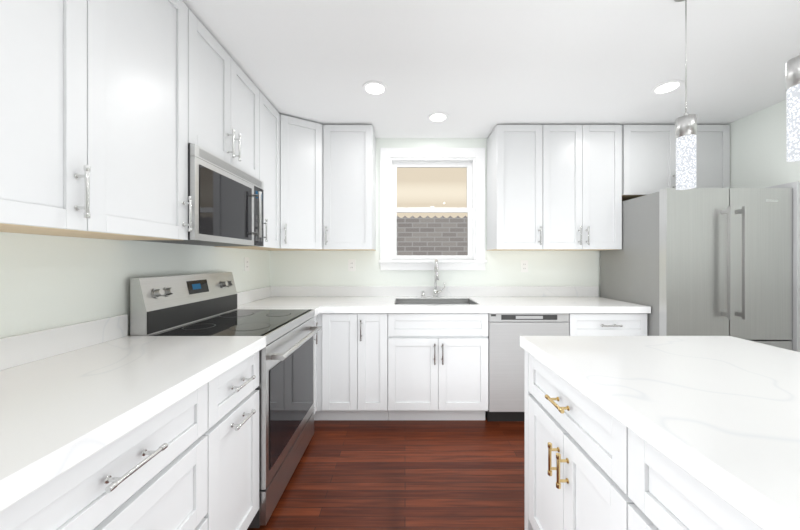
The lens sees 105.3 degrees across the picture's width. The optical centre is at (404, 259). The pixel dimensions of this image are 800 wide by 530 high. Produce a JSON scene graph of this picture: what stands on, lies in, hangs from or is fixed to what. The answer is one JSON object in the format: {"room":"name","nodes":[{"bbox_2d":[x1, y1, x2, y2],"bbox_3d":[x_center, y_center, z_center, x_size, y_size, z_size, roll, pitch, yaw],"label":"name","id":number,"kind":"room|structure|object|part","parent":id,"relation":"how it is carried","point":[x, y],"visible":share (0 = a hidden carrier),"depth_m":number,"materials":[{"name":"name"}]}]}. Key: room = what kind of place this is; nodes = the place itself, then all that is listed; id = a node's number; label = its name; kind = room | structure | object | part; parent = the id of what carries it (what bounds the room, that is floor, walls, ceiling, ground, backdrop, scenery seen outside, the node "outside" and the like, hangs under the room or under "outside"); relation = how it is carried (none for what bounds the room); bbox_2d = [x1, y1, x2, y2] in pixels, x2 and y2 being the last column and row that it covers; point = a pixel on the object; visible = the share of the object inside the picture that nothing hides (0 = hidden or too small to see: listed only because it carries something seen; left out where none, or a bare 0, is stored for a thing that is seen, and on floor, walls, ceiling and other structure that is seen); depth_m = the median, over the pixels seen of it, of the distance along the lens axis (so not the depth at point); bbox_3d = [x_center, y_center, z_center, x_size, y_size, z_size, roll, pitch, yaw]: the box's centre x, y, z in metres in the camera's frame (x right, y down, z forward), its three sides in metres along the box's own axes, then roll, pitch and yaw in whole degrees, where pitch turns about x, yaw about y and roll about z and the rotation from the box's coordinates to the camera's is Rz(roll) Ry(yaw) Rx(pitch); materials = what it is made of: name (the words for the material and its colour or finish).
{"room":"kitchen","nodes":[
{"label":"kitchen","id":0,"kind":"room"},
{"bbox_2d":[0,232,269,337],"bbox_3d":[-1.360,0.050,-0.135,0.120,2.440,6.370,0,0,0],"label":"wall","id":1,"kind":"structure","parent":0,"point":[48,281],"depth_m":1.24,"materials":[{"name":"paint"}]},
{"bbox_2d":[0,314,127,370],"bbox_3d":[-1.288,0.300,-0.006,0.020,0.100,2.827,0,0,0],"label":"backsplash","id":2,"kind":"structure","parent":1,"relation":"attached to","point":[20,349],"depth_m":1.12,"materials":[{"name":"stone"}]},
{"bbox_2d":[0,0,375,250],"bbox_3d":[-0.789,-0.623,0.764,1.018,1.065,4.328,0,0,0],"label":"upper cabinets","id":3,"kind":"object","parent":1,"relation":"attached to","point":[110,110],"visible":0.9,"depth_m":1.17,"materials":[{"name":"paint"}]},
{"bbox_2d":[133,144,263,245],"bbox_3d":[-1.103,-0.312,1.735,0.390,0.439,0.678,0,0,0],"label":"microwave","id":4,"kind":"object","parent":1,"relation":"attached to","point":[227,203],"visible":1,"depth_m":1.61,"materials":[{"name":"metal"}]},
{"bbox_2d":[244,257,248,270],"bbox_3d":[-1.296,0.035,2.500,0.008,0.114,0.070,0,0,0],"label":"electrical outlet","id":5,"kind":"object","parent":1,"relation":"attached to","point":[246,263],"visible":1,"depth_m":2.49,"materials":[{"name":"white plastic"}]},
{"bbox_2d":[247,417,524,529],"bbox_3d":[0.740,1.300,-0.135,4.320,0.060,6.370,0,0,0],"label":"floor","id":6,"kind":"structure","parent":0,"point":[388,474],"depth_m":1.77,"materials":[{"name":"brown wood"}]},
{"bbox_2d":[0,373,223,529],"bbox_3d":[-0.984,0.835,0.734,0.628,0.870,0.731,0,0,0],"label":"base cabinet","id":7,"kind":"object","parent":6,"relation":"on","point":[190,461],"depth_m":0.81,"materials":[{"name":"paint"}]},
{"bbox_2d":[0,336,265,511],"bbox_3d":[-0.969,0.375,-0.006,0.658,0.050,2.827,0,0,0],"label":"countertop","id":8,"kind":"structure","parent":7,"relation":"on","point":[60,414],"depth_m":0.81,"materials":[{"name":"stone"}]},
{"bbox_2d":[130,272,321,527],"bbox_3d":[-0.923,0.677,1.790,0.693,1.185,0.760,0,0,0],"label":"range","id":9,"kind":"object","parent":6,"relation":"on","point":[204,304],"visible":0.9,"depth_m":1.62,"materials":[{"name":"metal"}]},
{"bbox_2d":[224,351,258,529],"bbox_3d":[-0.984,0.835,1.222,0.628,0.870,0.366,0,0,0],"label":"base cabinet","id":10,"kind":"object","parent":6,"relation":"on","point":[241,399],"depth_m":1.26,"materials":[{"name":"paint"}]},
{"bbox_2d":[314,313,329,419],"bbox_3d":[-0.935,0.835,2.624,0.726,0.870,0.608,0,0,0],"label":"base cabinet","id":11,"kind":"object","parent":6,"relation":"on","point":[323,319],"depth_m":2.32,"materials":[{"name":"paint"}]},
{"bbox_2d":[330,313,365,419],"bbox_3d":[-0.466,0.835,2.624,0.328,0.870,0.608,0,0,0],"label":"base cabinet","id":12,"kind":"object","parent":6,"relation":"on","point":[347,330],"depth_m":2.33,"materials":[{"name":"paint"}]},
{"bbox_2d":[366,313,397,419],"bbox_3d":[-0.246,0.835,2.624,0.352,0.870,0.608,0,0,0],"label":"base cabinet","id":13,"kind":"object","parent":6,"relation":"on","point":[381,328],"depth_m":2.33,"materials":[{"name":"paint"}]},
{"bbox_2d":[398,313,487,419],"bbox_3d":[0.222,0.835,2.624,0.828,0.870,0.608,0,0,0],"label":"base cabinet","id":14,"kind":"object","parent":6,"relation":"on","point":[402,366],"depth_m":2.33,"materials":[{"name":"paint"}]},
{"bbox_2d":[237,297,650,315],"bbox_3d":[0.275,0.375,2.550,3.146,0.050,0.755,0,0,0],"label":"countertop","id":15,"kind":"structure","parent":14,"relation":"on","point":[318,305],"depth_m":2.35,"materials":[{"name":"stone"}]},
{"bbox_2d":[237,286,598,305],"bbox_3d":[0.275,0.300,2.550,3.146,0.100,0.755,0,0,0],"label":"splash back","id":16,"kind":"object","parent":15,"relation":"on","point":[247,296],"visible":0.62,"depth_m":2.91,"materials":[{"name":"stone"}]},
{"bbox_2d":[421,259,444,297],"bbox_3d":[0.265,0.172,2.791,0.222,0.357,0.199,0,0,0],"label":"faucet","id":17,"kind":"object","parent":15,"relation":"on","point":[436,291],"visible":1,"depth_m":2.85,"materials":[{"name":"silver metal"}]},
{"bbox_2d":[485,313,568,420],"bbox_3d":[0.945,0.836,2.619,0.606,0.868,0.603,0,0,0],"label":"dishwasher","id":18,"kind":"object","parent":6,"relation":"on","point":[506,376],"visible":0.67,"depth_m":2.32,"materials":[{"name":"metal"}]},
{"bbox_2d":[569,313,646,335],"bbox_3d":[1.550,0.835,2.624,0.592,0.870,0.608,0,0,0],"label":"base cabinet","id":19,"kind":"object","parent":6,"relation":"on","point":[580,324],"depth_m":2.32,"materials":[{"name":"paint"}]},
{"bbox_2d":[525,351,762,529],"bbox_3d":[0.985,0.835,0.306,0.959,0.870,2.172,0,0,0],"label":"kitchen island","id":20,"kind":"object","parent":6,"relation":"on","point":[590,464],"visible":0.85,"depth_m":0.88,"materials":[{"name":"paint"}]},
{"bbox_2d":[520,336,799,529],"bbox_3d":[1.015,0.375,0.295,0.970,0.050,2.230,0,0,0],"label":"island countertop","id":21,"kind":"structure","parent":20,"relation":"on","point":[719,416],"depth_m":0.76,"materials":[{"name":"stone"}]},
{"bbox_2d":[600,181,799,351],"bbox_3d":[2.314,0.358,2.511,0.924,1.823,0.833,0,0,0],"label":"fridge","id":22,"kind":"object","parent":6,"relation":"on","point":[704,262],"depth_m":2.16,"materials":[{"name":"silver metal"}]},
{"bbox_3d":[2.764,0.358,2.534,0.024,1.823,0.788,0,0,0],"label":"fridge end panel","id":23,"kind":"part","parent":22,"relation":"part of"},
{"bbox_2d":[270,138,599,296],"bbox_3d":[0.740,0.050,2.990,4.080,2.440,0.120,0,0,0],"label":"wall","id":24,"kind":"structure","parent":0,"point":[502,268],"depth_m":2.93,"materials":[{"name":"paint"}]},
{"bbox_2d":[348,259,355,270],"bbox_3d":[-0.510,0.050,2.925,0.070,0.114,0.008,0,0,0],"label":"electrical outlet","id":25,"kind":"object","parent":24,"relation":"attached to","point":[351,264],"visible":1,"depth_m":2.92,"materials":[{"name":"white plastic"}]},
{"bbox_2d":[379,148,486,269],"bbox_3d":[0.265,-0.486,2.967,1.024,1.172,0.165,0,0,0],"label":"window","id":26,"kind":"structure","parent":24,"relation":"in","point":[474,156],"depth_m":2.91,"materials":[{"name":"paint"}]},
{"bbox_3d":[0.265,-0.481,2.991,0.784,0.962,0.078,0,0,0],"label":"window sash","id":27,"kind":"part","parent":26,"relation":"part of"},
{"bbox_2d":[521,260,527,271],"bbox_3d":[1.145,0.060,2.925,0.070,0.114,0.008,0,0,0],"label":"electrical outlet","id":28,"kind":"object","parent":24,"relation":"attached to","point":[524,265],"visible":1,"depth_m":2.92,"materials":[{"name":"white plastic"}]},
{"bbox_2d":[487,125,729,250],"bbox_3d":[1.778,-0.623,2.744,1.988,1.065,0.367,0,0,0],"label":"upper cabinets","id":29,"kind":"object","parent":24,"relation":"attached to","point":[561,187],"visible":0.77,"depth_m":2.61,"materials":[{"name":"paint"}]},
{"bbox_2d":[182,0,799,137],"bbox_3d":[0.740,-1.210,-0.135,4.320,0.080,6.370,0,0,0],"label":"ceiling","id":30,"kind":"structure","parent":0,"point":[477,68],"depth_m":1.77,"materials":[{"name":"paint"}]},
{"bbox_2d":[362,81,387,95],"bbox_3d":[-0.204,-1.166,2.075,0.170,0.007,0.170,0,0,0],"label":"recessed light","id":31,"kind":"object","parent":30,"relation":"in","point":[375,88],"visible":1,"depth_m":2.07,"materials":[{"name":"paint"}]},
{"bbox_2d":[428,112,447,121],"bbox_3d":[0.270,-1.166,2.495,0.170,0.007,0.170,0,0,0],"label":"recessed light","id":32,"kind":"object","parent":30,"relation":"in","point":[438,117],"visible":1,"depth_m":2.49,"materials":[{"name":"paint"}]},
{"bbox_2d":[651,80,683,94],"bbox_3d":[1.772,-1.166,2.063,0.170,0.007,0.170,0,0,0],"label":"recessed light","id":33,"kind":"object","parent":30,"relation":"in","point":[667,87],"visible":1,"depth_m":2.06,"materials":[{"name":"paint"}]},
{"bbox_2d":[674,0,696,189],"bbox_3d":[1.216,-0.740,1.320,0.080,0.860,0.080,0,0,0],"label":"pendant light","id":34,"kind":"object","parent":30,"relation":"hanging from","point":[685,130],"visible":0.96,"depth_m":1.30,"materials":[{"name":"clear glass"}]},
{"bbox_2d":[785,55,799,161],"bbox_3d":[1.216,-0.740,0.930,0.080,0.860,0.080,0,0,0],"label":"pendant light","id":35,"kind":"object","parent":30,"relation":"hanging from","point":[792,77],"visible":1,"depth_m":0.93,"materials":[{"name":"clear glass"}]},
{"bbox_2d":[727,100,799,187],"bbox_3d":[2.840,0.050,-0.135,0.120,2.440,6.370,0,0,0],"label":"wall","id":36,"kind":"structure","parent":0,"point":[758,149],"depth_m":2.38,"materials":[{"name":"paint"}]},
{"label":"outside","id":37,"kind":"structure","parent":0,"visible":0},
{"bbox_2d":[397,168,466,254],"bbox_3d":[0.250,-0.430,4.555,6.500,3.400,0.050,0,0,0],"label":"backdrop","id":38,"kind":"structure","parent":37,"point":[441,239],"depth_m":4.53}
]}

